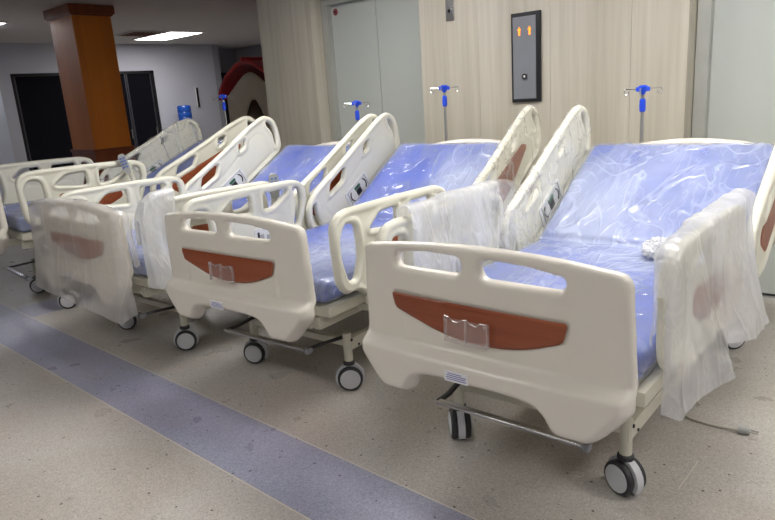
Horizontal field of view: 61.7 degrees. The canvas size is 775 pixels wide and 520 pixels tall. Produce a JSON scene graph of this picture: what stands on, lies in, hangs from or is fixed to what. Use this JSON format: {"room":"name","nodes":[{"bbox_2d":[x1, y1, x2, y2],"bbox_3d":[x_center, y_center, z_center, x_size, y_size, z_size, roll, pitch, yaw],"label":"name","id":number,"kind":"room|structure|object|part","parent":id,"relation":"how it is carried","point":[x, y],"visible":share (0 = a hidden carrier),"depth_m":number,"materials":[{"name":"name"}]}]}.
{"room":"hospital corridor","nodes":[
{"label":"hospital corridor","id":0,"kind":"room"},
{"bbox_2d":[0,91,17,199],"bbox_3d":[-6.016,-1.839,9.002,0.100,2.600,1.340,9,19,41],"label":"wall","id":1,"kind":"structure","parent":0,"point":[6,150],"depth_m":9.45,"materials":[{"name":"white paint"}]},
{"bbox_2d":[0,43,222,175],"bbox_3d":[-7.678,-1.970,9.946,0.150,2.600,11.950,9,19,41],"label":"wall","id":2,"kind":"structure","parent":0,"point":[177,68],"depth_m":13.10,"materials":[{"name":"grey paint"}]},
{"bbox_2d":[10,73,73,170],"bbox_3d":[-6.060,-2.273,11.683,0.094,2.100,0.990,9,19,41],"label":"door","id":3,"kind":"structure","parent":2,"relation":"in","point":[39,100],"depth_m":11.56,"materials":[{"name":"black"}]},
{"bbox_2d":[119,71,163,159],"bbox_3d":[-5.015,-2.637,12.811,0.094,2.100,1.170,9,19,41],"label":"door","id":4,"kind":"structure","parent":2,"relation":"in","point":[138,87],"depth_m":12.89,"materials":[{"name":"black glass"}]},
{"bbox_3d":[-5.207,-2.558,12.639,0.020,2.040,0.525,9,19,41],"label":"glass","id":5,"kind":"part","parent":4,"relation":"part of","materials":[{"name":"black glass"}]},
{"bbox_3d":[-4.853,-2.682,13.021,0.020,2.040,0.525,9,19,41],"label":"glass","id":6,"kind":"part","parent":4,"relation":"part of","materials":[{"name":"black glass"}]},
{"bbox_2d":[195,86,199,106],"bbox_3d":[-4.016,-3.450,13.707,0.044,0.430,0.066,9,19,41],"label":"wall dispenser","id":7,"kind":"object","parent":2,"relation":"attached to","point":[196,87],"visible":1,"depth_m":13.69,"materials":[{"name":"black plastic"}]},
{"bbox_2d":[0,0,260,48],"bbox_3d":[-1.594,-2.405,4.624,18.000,0.100,14.000,9,19,41],"label":"ceiling","id":8,"kind":"structure","parent":0,"point":[226,24],"depth_m":9.31,"materials":[{"name":"paint"}]},
{"bbox_2d":[114,30,164,36],"bbox_3d":[-4.130,-3.767,10.807,0.660,0.030,0.560,9,19,41],"label":"ceiling vent","id":9,"kind":"object","parent":8,"relation":"in","point":[134,33],"visible":1,"depth_m":10.72,"materials":[{"name":"metal"}]},
{"bbox_2d":[132,31,204,39],"bbox_3d":[-3.892,-3.970,11.501,1.298,0.016,0.668,9,19,41],"label":"recessed light","id":10,"kind":"object","parent":8,"relation":"in","point":[169,35],"visible":1,"depth_m":11.45,"materials":[{"name":"white plastic"}]},
{"bbox_2d":[211,45,224,138],"bbox_3d":[-3.994,-3.414,14.542,1.000,2.600,0.150,9,19,41],"label":"wall","id":11,"kind":"structure","parent":0,"point":[214,47],"depth_m":14.04,"materials":[{"name":"grey paint"}]},
{"bbox_2d":[218,49,235,72],"bbox_3d":[-3.950,-3.600,15.247,0.100,2.600,1.300,9,19,41],"label":"wall","id":12,"kind":"structure","parent":0,"point":[227,57],"depth_m":15.19,"materials":[{"name":"grey paint"}]},
{"bbox_2d":[235,45,261,99],"bbox_3d":[-0.270,-3.235,12.866,9.000,2.600,0.100,9,19,41],"label":"wall","id":13,"kind":"structure","parent":0,"point":[251,51],"depth_m":15.01,"materials":[{"name":"grey paint"}]},
{"bbox_2d":[256,0,291,158],"bbox_3d":[-0.944,-1.552,6.553,0.308,2.600,0.420,9,19,41],"label":"wall","id":14,"kind":"structure","parent":0,"point":[267,10],"depth_m":6.31,"materials":[{"name":"brown wood"}]},
{"bbox_2d":[0,245,774,519],"bbox_3d":[-1.415,0.203,5.300,18.000,0.100,14.000,9,19,41],"label":"floor","id":15,"kind":"structure","parent":0,"point":[100,419],"depth_m":2.70,"materials":[{"name":"tile"}]},
{"bbox_2d":[43,3,135,183],"bbox_3d":[-3.638,-1.778,8.128,0.700,2.585,0.550,9,19,41],"label":"column","id":16,"kind":"structure","parent":15,"relation":"on","point":[82,34],"depth_m":7.83,"materials":[{"name":"orange wood"}]},
{"bbox_2d":[0,116,267,308],"bbox_3d":[-2.139,-0.459,5.306,2.207,1.271,1.058,-17,20,-42],"label":"hospital bed","id":17,"kind":"object","parent":15,"relation":"on","point":[180,156],"visible":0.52,"depth_m":5.11,"materials":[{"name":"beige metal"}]},
{"bbox_3d":[-2.885,-0.342,4.577,0.111,0.536,0.960,-17,20,-42],"label":"footboard","id":18,"kind":"part","parent":17,"relation":"part of","materials":[{"name":"beige plastic"}]},
{"bbox_3d":[-2.870,0.034,5.085,0.034,0.019,0.211,7,18,36],"label":"pedal arm","id":19,"kind":"part","parent":17,"relation":"part of","materials":[{"name":"metal"}]},
{"bbox_3d":[-2.067,-0.384,5.388,2.000,0.075,0.800,-17,20,-42],"label":"frame","id":20,"kind":"part","parent":17,"relation":"part of","materials":[{"name":"beige metal"}]},
{"bbox_3d":[-2.829,-0.601,5.306,0.897,0.423,0.042,-17,20,-42],"label":"rail","id":21,"kind":"part","parent":17,"relation":"part of","materials":[{"name":"plastic"}]},
{"bbox_3d":[-2.060,-0.062,5.456,1.524,0.150,0.720,-17,20,-42],"label":"frame","id":22,"kind":"part","parent":17,"relation":"part of","materials":[{"name":"beige metal"}]},
{"bbox_3d":[-2.123,-0.466,4.597,0.897,0.423,0.042,-17,20,-42],"label":"rail","id":23,"kind":"part","parent":17,"relation":"part of","materials":[{"name":"plastic"}]},
{"bbox_3d":[-2.114,-0.665,5.287,1.923,0.431,0.893,-17,20,-42],"label":"mattress","id":24,"kind":"part","parent":17,"relation":"part of","materials":[{"name":"blue plastic"}]},
{"bbox_2d":[118,154,132,180],"bbox_3d":[-1.915,-0.629,4.735,0.151,0.292,0.095,8,19,39],"label":"remote control","id":25,"kind":"object","parent":17,"relation":"attached to","point":[122,158],"visible":0.96,"depth_m":4.68,"materials":[{"name":"grey plastic"}]},
{"bbox_3d":[-2.142,-0.933,5.926,1.012,0.723,0.042,-10,15,-43],"label":"rail","id":26,"kind":"part","parent":17,"relation":"part of","materials":[{"name":"plastic"}]},
{"bbox_3d":[-2.134,-0.811,5.935,0.276,0.229,0.014,-10,15,-43],"label":"control panel","id":27,"kind":"part","parent":17,"relation":"part of","materials":[{"name":"white plastic"}]},
{"bbox_3d":[-1.436,-0.798,5.217,1.012,0.723,0.042,-10,15,-43],"label":"rail","id":28,"kind":"part","parent":17,"relation":"part of","materials":[{"name":"plastic"}]},
{"bbox_2d":[177,105,196,141],"bbox_3d":[-4.086,-2.478,13.353,0.360,1.380,0.320,9,19,41],"label":"water dispenser","id":29,"kind":"object","parent":15,"relation":"on","point":[184,111],"visible":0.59,"depth_m":13.13,"materials":[{"name":"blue plastic"}]},
{"bbox_2d":[177,105,191,120],"bbox_3d":[-4.134,-2.959,13.242,0.274,0.390,0.274,9,19,41],"label":"water bottle","id":30,"kind":"object","parent":29,"relation":"on","point":[184,111],"depth_m":13.12,"materials":[{"name":"blue plastic"}]},
{"bbox_2d":[39,114,377,350],"bbox_3d":[-1.039,-0.283,4.360,1.052,1.260,2.207,8,19,39],"label":"hospital bed","id":31,"kind":"object","parent":15,"relation":"on","point":[102,252],"visible":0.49,"depth_m":3.90,"materials":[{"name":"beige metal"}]},
{"bbox_3d":[-1.775,0.094,3.620,0.086,0.034,0.005,8,19,39],"label":"label plate","id":32,"kind":"part","parent":31,"relation":"part of","materials":[{"name":"white plastic"}]},
{"bbox_3d":[-1.707,-0.053,3.592,0.960,0.536,0.111,8,19,39],"label":"footboard","id":33,"kind":"part","parent":31,"relation":"part of","materials":[{"name":"beige plastic"}]},
{"bbox_3d":[-1.725,-0.309,4.325,0.042,0.423,0.897,8,19,39],"label":"rail","id":34,"kind":"part","parent":31,"relation":"part of","materials":[{"name":"plastic"}]},
{"bbox_3d":[-1.660,-0.242,4.384,0.012,0.110,0.157,8,19,39],"label":"control panel","id":35,"kind":"part","parent":31,"relation":"part of","materials":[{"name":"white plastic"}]},
{"bbox_3d":[-0.968,-0.108,4.476,0.800,0.075,2.000,8,19,39],"label":"frame","id":36,"kind":"part","parent":31,"relation":"part of","materials":[{"name":"beige metal"}]},
{"bbox_2d":[134,188,176,289],"bbox_3d":[-1.165,-0.105,3.375,0.225,0.512,0.227,8,19,39],"label":"plastic bag","id":37,"kind":"object","parent":31,"relation":"on","point":[149,220],"visible":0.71,"depth_m":3.32,"materials":[{"name":"white plastic"}]},
{"bbox_3d":[-1.290,0.285,3.698,0.211,0.019,0.034,-16,19,-38],"label":"pedal arm","id":38,"kind":"part","parent":31,"relation":"part of","materials":[{"name":"metal"}]},
{"bbox_3d":[-0.967,0.106,4.515,0.720,0.150,1.524,8,19,39],"label":"frame","id":39,"kind":"part","parent":31,"relation":"part of","materials":[{"name":"beige metal"}]},
{"bbox_3d":[-0.953,-0.195,3.683,0.042,0.423,0.897,8,19,39],"label":"rail","id":40,"kind":"part","parent":31,"relation":"part of","materials":[{"name":"plastic"}]},
{"bbox_3d":[-1.182,-0.695,4.911,0.042,0.723,1.012,8,19,39],"label":"rail","id":41,"kind":"part","parent":31,"relation":"part of","materials":[{"name":"plastic"}]},
{"bbox_3d":[-1.164,-0.575,4.928,0.014,0.229,0.276,8,19,39],"label":"control panel","id":42,"kind":"part","parent":31,"relation":"part of","materials":[{"name":"white plastic"}]},
{"bbox_3d":[-1.028,-0.419,4.349,0.893,0.501,1.883,8,19,39],"label":"mattress","id":43,"kind":"part","parent":31,"relation":"part of","materials":[{"name":"blue plastic"}]},
{"bbox_2d":[269,173,278,200],"bbox_3d":[-0.688,-0.381,3.946,0.055,0.300,0.136,-8,15,-17],"label":"remote control","id":44,"kind":"object","parent":31,"relation":"attached to","point":[273,177],"visible":0.57,"depth_m":3.86,"materials":[{"name":"grey plastic"}]},
{"bbox_3d":[-0.351,-0.619,5.127,0.956,0.634,0.046,8,19,39],"label":"headboard","id":45,"kind":"part","parent":31,"relation":"part of","materials":[{"name":"beige plastic"}]},
{"bbox_3d":[-0.332,-0.590,4.362,0.042,0.723,1.012,8,19,39],"label":"rail","id":46,"kind":"part","parent":31,"relation":"part of","materials":[{"name":"plastic"}]},
{"bbox_2d":[212,94,233,125],"bbox_3d":[-1.503,-0.873,6.356,0.348,1.459,0.386,-7,15,-13],"label":"pole","id":47,"kind":"object","parent":15,"relation":"on","point":[222,96],"visible":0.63,"depth_m":6.18,"materials":[{"name":"metal"}]},
{"bbox_2d":[218,57,273,164],"bbox_3d":[-1.328,-1.687,8.559,1.238,1.907,1.200,9,19,41],"label":"playhouse","id":48,"kind":"object","parent":15,"relation":"on","point":[245,80],"visible":0.16,"depth_m":8.17,"materials":[{"name":"red plastic"}]},
{"bbox_2d":[165,105,540,390],"bbox_3d":[-0.068,-0.181,3.728,1.058,1.250,2.247,7,18,36],"label":"hospital bed","id":49,"kind":"object","parent":15,"relation":"on","point":[288,278],"visible":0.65,"depth_m":3.12,"materials":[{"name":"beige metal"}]},
{"bbox_3d":[-0.773,0.203,2.934,0.086,0.034,0.005,7,18,36],"label":"label plate","id":50,"kind":"part","parent":49,"relation":"part of","materials":[{"name":"plastic"}]},
{"bbox_3d":[-0.706,0.055,2.910,0.960,0.536,0.111,7,18,36],"label":"footboard","id":51,"kind":"part","parent":49,"relation":"part of","materials":[{"name":"beige plastic"}]},
{"bbox_3d":[-0.758,0.330,3.385,0.034,0.019,0.211,4,16,27],"label":"pedal arm","id":52,"kind":"part","parent":49,"relation":"part of","materials":[{"name":"metal"}]},
{"bbox_3d":[-0.767,-0.197,3.642,0.042,0.423,0.897,7,18,36],"label":"rail","id":53,"kind":"part","parent":49,"relation":"part of","materials":[{"name":"plastic"}]},
{"bbox_3d":[-0.704,-0.131,3.704,0.012,0.110,0.157,7,18,36],"label":"control panel","id":54,"kind":"part","parent":49,"relation":"part of","materials":[{"name":"white plastic"}]},
{"bbox_3d":[-0.014,0.208,3.871,0.720,0.150,1.524,7,18,36],"label":"frame","id":55,"kind":"part","parent":49,"relation":"part of","materials":[{"name":"beige metal"}]},
{"bbox_3d":[-0.290,0.388,3.037,0.211,0.019,0.034,-17,19,-41],"label":"pedal arm","id":56,"kind":"part","parent":49,"relation":"part of","materials":[{"name":"metal"}]},
{"bbox_3d":[-0.016,-0.007,3.832,0.800,0.075,2.000,7,18,36],"label":"frame","id":57,"kind":"part","parent":49,"relation":"part of","materials":[{"name":"beige metal"}]},
{"bbox_3d":[-0.212,-0.588,4.323,0.042,0.723,1.012,7,18,36],"label":"rail","id":58,"kind":"part","parent":49,"relation":"part of","materials":[{"name":"plastic"}]},
{"bbox_3d":[-0.193,-0.468,4.341,0.014,0.229,0.276,7,18,36],"label":"control panel","id":59,"kind":"part","parent":49,"relation":"part of","materials":[{"name":"white plastic"}]},
{"bbox_3d":[0.040,-0.097,3.042,0.042,0.423,0.897,7,18,36],"label":"rail","id":60,"kind":"part","parent":49,"relation":"part of","materials":[{"name":"plastic"}]},
{"bbox_3d":[-0.073,-0.317,3.704,0.893,0.501,1.883,7,18,36],"label":"mattress","id":61,"kind":"part","parent":49,"relation":"part of","materials":[{"name":"blue plastic"}]},
{"bbox_3d":[0.558,-0.523,4.518,0.956,0.634,0.046,7,18,36],"label":"headboard","id":62,"kind":"part","parent":49,"relation":"part of","materials":[{"name":"beige plastic"}]},
{"bbox_3d":[0.685,-0.524,3.838,0.042,0.723,1.012,7,18,36],"label":"rail","id":63,"kind":"part","parent":49,"relation":"part of","materials":[{"name":"plastic"}]},
{"bbox_2d":[343,100,369,122],"bbox_3d":[-0.182,-0.598,5.205,0.348,1.329,0.386,-4,15,-1],"label":"pole","id":64,"kind":"object","parent":15,"relation":"on","point":[356,103],"visible":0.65,"depth_m":5.05,"materials":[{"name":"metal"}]},
{"bbox_2d":[430,85,458,140],"bbox_3d":[0.465,-0.568,4.781,0.348,1.399,0.386,-1,15,10],"label":"pole","id":65,"kind":"object","parent":15,"relation":"on","point":[444,88],"visible":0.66,"depth_m":4.63,"materials":[{"name":"metal"}]},
{"bbox_2d":[362,105,774,495],"bbox_3d":[0.955,-0.011,2.801,1.058,1.251,2.256,8,19,39],"label":"hospital bed","id":66,"kind":"object","parent":15,"relation":"on","point":[570,322],"visible":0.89,"depth_m":2.15,"materials":[{"name":"beige plastic"}]},
{"bbox_3d":[0.255,-0.033,2.738,0.042,0.423,0.897,8,19,39],"label":"rail","id":67,"kind":"part","parent":66,"relation":"part of","materials":[{"name":"plastic"}]},
{"bbox_2d":[396,181,497,271],"bbox_3d":[0.315,-0.131,2.809,0.109,0.364,0.790,8,19,39],"label":"plastic bag","id":68,"kind":"object","parent":66,"relation":"hanging from","point":[471,202],"visible":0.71,"depth_m":2.70,"materials":[{"name":"white"}]},
{"bbox_3d":[0.247,0.495,2.482,0.034,0.019,0.211,5,17,30],"label":"pedal arm","id":69,"kind":"part","parent":66,"relation":"part of","materials":[{"name":"metal"}]},
{"bbox_3d":[0.214,0.369,2.032,0.086,0.034,0.005,8,19,39],"label":"label plate","id":70,"kind":"part","parent":66,"relation":"part of","materials":[{"name":"plastic"}]},
{"bbox_3d":[0.320,0.034,2.797,0.012,0.110,0.157,8,19,39],"label":"control panel","id":71,"kind":"part","parent":66,"relation":"part of","materials":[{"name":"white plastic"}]},
{"bbox_3d":[0.282,0.222,2.005,0.960,0.536,0.111,8,19,39],"label":"footboard","id":72,"kind":"part","parent":66,"relation":"part of","materials":[{"name":"beige plastic"}]},
{"bbox_3d":[0.844,-0.419,3.393,0.042,0.723,1.012,8,19,39],"label":"rail","id":73,"kind":"part","parent":66,"relation":"part of","materials":[{"name":"plastic"}]},
{"bbox_3d":[0.862,-0.299,3.411,0.014,0.229,0.276,8,19,39],"label":"control panel","id":74,"kind":"part","parent":66,"relation":"part of","materials":[{"name":"white plastic"}]},
{"bbox_3d":[1.012,0.380,2.936,0.720,0.150,1.524,8,19,39],"label":"frame","id":75,"kind":"part","parent":66,"relation":"part of","materials":[{"name":"beige metal"}]},
{"bbox_3d":[0.952,-0.145,2.769,0.893,0.501,1.883,8,19,39],"label":"mattress","id":76,"kind":"part","parent":66,"relation":"part of","materials":[{"name":"blue plastic"}]},
{"bbox_2d":[640,236,670,258],"bbox_3d":[1.166,-0.059,2.772,0.162,0.076,0.225,9,19,41],"label":"crumpled bag","id":77,"kind":"object","parent":66,"relation":"on","point":[655,247],"visible":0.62,"depth_m":2.73,"materials":[{"name":"white plastic"}]},
{"bbox_3d":[1.034,0.078,2.104,0.042,0.423,0.897,8,19,39],"label":"rail","id":78,"kind":"part","parent":66,"relation":"part of","materials":[{"name":"plastic"}]},
{"bbox_3d":[1.620,-0.347,3.554,0.956,0.634,0.046,8,19,39],"label":"headboard","id":79,"kind":"part","parent":66,"relation":"part of","materials":[{"name":"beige plastic"}]},
{"bbox_2d":[670,188,768,420],"bbox_3d":[1.081,0.089,2.099,0.212,0.523,1.019,8,19,39],"label":"plastic sheet","id":80,"kind":"object","parent":66,"relation":"hanging from","point":[743,314],"visible":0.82,"depth_m":2.13,"materials":[{"name":"white"}]},
{"bbox_3d":[1.724,-0.346,2.877,0.042,0.723,1.012,8,19,39],"label":"rail","id":81,"kind":"part","parent":66,"relation":"part of","materials":[{"name":"plastic"}]},
{"bbox_2d":[624,85,662,142],"bbox_3d":[1.514,-0.357,3.851,0.348,1.319,0.386,2,16,22],"label":"pole","id":82,"kind":"object","parent":15,"relation":"on","point":[641,89],"visible":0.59,"depth_m":3.71,"materials":[{"name":"metal"}]},
{"bbox_2d":[663,380,758,434],"bbox_3d":[1.265,0.525,2.743,0.268,0.204,0.598,-5,15,-4],"label":"power cord","id":83,"kind":"object","parent":15,"relation":"on","point":[741,429],"visible":0.64,"depth_m":2.67,"materials":[{"name":"grey plastic"}]},
{"bbox_2d":[277,0,631,246],"bbox_3d":[0.423,-1.335,5.356,3.348,2.600,0.420,9,19,41],"label":"wall","id":84,"kind":"structure","parent":0,"point":[591,39],"depth_m":4.73,"materials":[{"name":"brown wood"}]},
{"bbox_2d":[445,0,454,21],"bbox_3d":[0.461,-1.886,4.833,0.075,0.200,0.021,9,19,41],"label":"switch plate","id":85,"kind":"object","parent":84,"relation":"attached to","point":[449,4],"visible":1,"depth_m":4.84,"materials":[{"name":"metal"}]},
{"bbox_2d":[511,10,541,102],"bbox_3d":[0.963,-1.408,4.514,0.225,0.600,0.034,9,19,41],"label":"panel","id":86,"kind":"object","parent":84,"relation":"attached to","point":[525,26],"visible":1,"depth_m":4.50,"materials":[{"name":"grey metal"}]},
{"bbox_3d":[0.954,-1.406,4.517,0.178,0.550,0.006,9,19,41],"label":"panel","id":87,"kind":"part","parent":86,"relation":"part of","materials":[{"name":"silver metal"}]},
{"bbox_2d":[629,0,697,144],"bbox_3d":[1.801,-1.117,4.149,0.338,2.600,0.420,9,19,41],"label":"wall","id":88,"kind":"structure","parent":0,"point":[664,32],"depth_m":3.96,"materials":[{"name":"brown wood"}]},
{"bbox_3d":[-0.111,-2.490,5.477,1.238,0.360,0.420,9,19,41],"label":"wall","id":89,"kind":"structure","parent":0,"visible":0},
{"bbox_2d":[320,0,425,145],"bbox_3d":[-0.038,-1.230,5.789,1.230,2.240,0.120,9,19,41],"label":"door","id":90,"kind":"structure","parent":89,"relation":"in","point":[372,48],"depth_m":5.68,"materials":[{"name":"metal"}]},
{"bbox_3d":[2.332,-2.103,3.339,1.278,0.360,0.420,9,19,41],"label":"wall","id":91,"kind":"structure","parent":0,"visible":0},
{"bbox_2d":[691,0,774,297],"bbox_3d":[2.405,-0.842,3.650,1.270,2.240,0.120,9,19,41],"label":"door","id":92,"kind":"structure","parent":91,"relation":"in","point":[734,95],"depth_m":3.86,"materials":[{"name":"metal"}]},
{"bbox_3d":[2.486,0.233,3.936,1.110,0.008,0.100,9,19,41],"label":"sill","id":93,"kind":"part","parent":92,"relation":"part of","materials":[{"name":"metal"}]},
{"bbox_3d":[-4.243,-3.479,14.858,0.100,2.600,0.500,9,19,41],"label":"wall","id":94,"kind":"structure","parent":0,"visible":0},
{"bbox_2d":[221,73,229,123],"bbox_3d":[-3.833,-3.344,15.305,0.060,2.060,0.750,9,19,41],"label":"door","id":95,"kind":"structure","parent":94,"relation":"in","point":[222,74],"depth_m":15.28,"materials":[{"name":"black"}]}
]}

